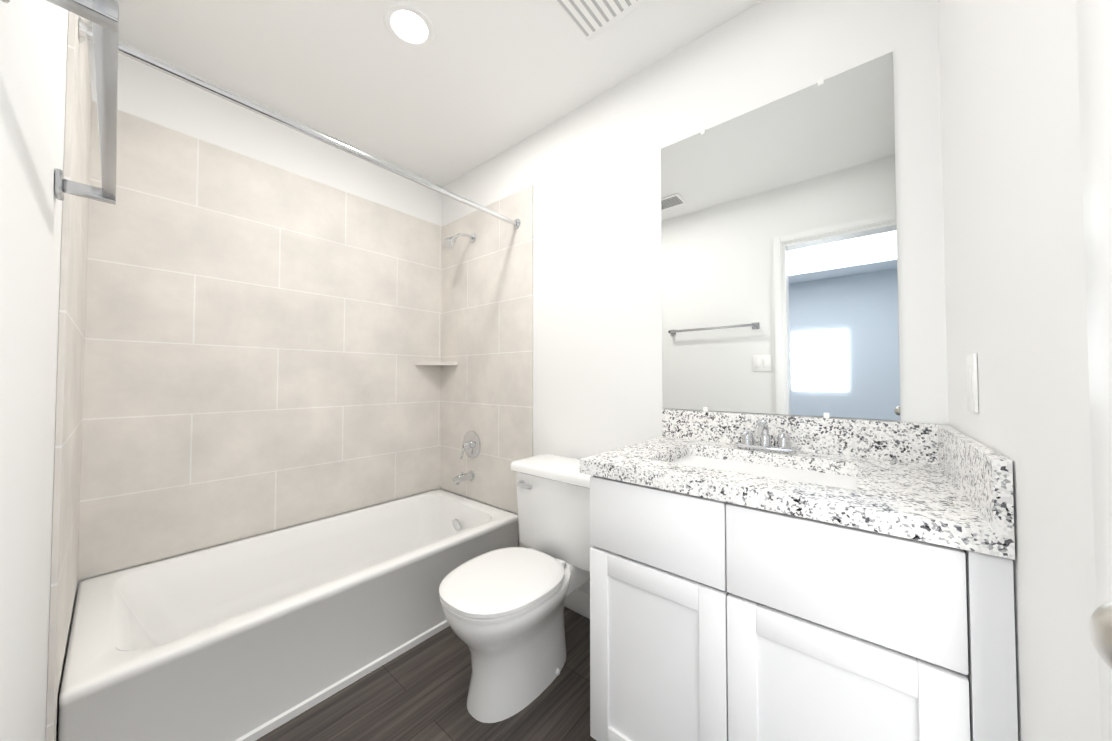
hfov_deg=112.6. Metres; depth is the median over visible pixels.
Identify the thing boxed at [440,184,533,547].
wall tile
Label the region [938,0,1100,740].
wall
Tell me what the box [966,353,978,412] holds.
electrical outlet plate
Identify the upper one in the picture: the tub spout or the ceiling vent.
the ceiling vent
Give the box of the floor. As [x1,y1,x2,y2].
[256,606,596,740]
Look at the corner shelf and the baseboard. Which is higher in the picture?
the corner shelf
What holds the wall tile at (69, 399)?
attached to the wall at (33, 51)
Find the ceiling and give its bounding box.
[90,0,762,186]
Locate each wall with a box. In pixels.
[0,0,89,740]
[72,27,442,618]
[441,0,948,594]
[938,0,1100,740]
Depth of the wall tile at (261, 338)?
1.72 m
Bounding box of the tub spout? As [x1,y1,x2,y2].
[453,470,474,484]
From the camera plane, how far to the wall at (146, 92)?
1.78 m
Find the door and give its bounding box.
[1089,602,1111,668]
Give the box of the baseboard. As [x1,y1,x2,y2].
[564,589,589,618]
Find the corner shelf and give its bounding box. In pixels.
[415,362,457,365]
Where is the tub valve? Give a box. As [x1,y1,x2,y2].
[460,430,480,458]
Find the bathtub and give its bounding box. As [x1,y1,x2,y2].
[58,489,517,740]
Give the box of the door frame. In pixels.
[1076,0,1111,740]
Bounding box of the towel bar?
[0,0,118,204]
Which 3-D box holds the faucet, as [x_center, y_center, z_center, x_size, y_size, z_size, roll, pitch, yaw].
[0.649,0.205,1.166,0.164,0.103,0.146,-1,-2,40]
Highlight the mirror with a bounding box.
[661,51,900,420]
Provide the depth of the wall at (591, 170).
1.56 m
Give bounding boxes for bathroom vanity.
[580,409,1017,740]
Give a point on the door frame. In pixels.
(1094, 29)
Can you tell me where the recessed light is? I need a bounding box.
[383,2,434,47]
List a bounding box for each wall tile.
[46,11,91,740]
[78,100,441,579]
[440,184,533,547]
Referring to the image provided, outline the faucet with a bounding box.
[737,419,795,453]
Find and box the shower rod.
[79,17,519,229]
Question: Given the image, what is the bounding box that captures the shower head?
[443,233,475,249]
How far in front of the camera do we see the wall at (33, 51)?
0.55 m
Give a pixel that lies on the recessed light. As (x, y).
(408, 24)
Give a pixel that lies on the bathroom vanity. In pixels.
(758, 577)
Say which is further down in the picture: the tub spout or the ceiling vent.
the tub spout
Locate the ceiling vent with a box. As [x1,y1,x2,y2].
[555,0,645,40]
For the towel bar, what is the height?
0.048 m
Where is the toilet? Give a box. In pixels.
[439,454,592,722]
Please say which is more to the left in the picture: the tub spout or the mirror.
the tub spout
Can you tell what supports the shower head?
attached to the wall tile at (487, 335)
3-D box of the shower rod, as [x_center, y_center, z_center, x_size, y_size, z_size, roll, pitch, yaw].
[-0.703,-0.833,1.498,0.060,0.060,1.502,-1,-2,40]
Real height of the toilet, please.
0.737 m
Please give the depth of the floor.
1.25 m
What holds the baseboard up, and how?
attached to the wall at (591, 170)
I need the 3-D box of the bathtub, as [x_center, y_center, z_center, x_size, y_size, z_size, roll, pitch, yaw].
[-0.970,0.962,1.680,0.768,0.370,1.500,-1,-2,40]
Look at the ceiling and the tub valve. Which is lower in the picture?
the tub valve

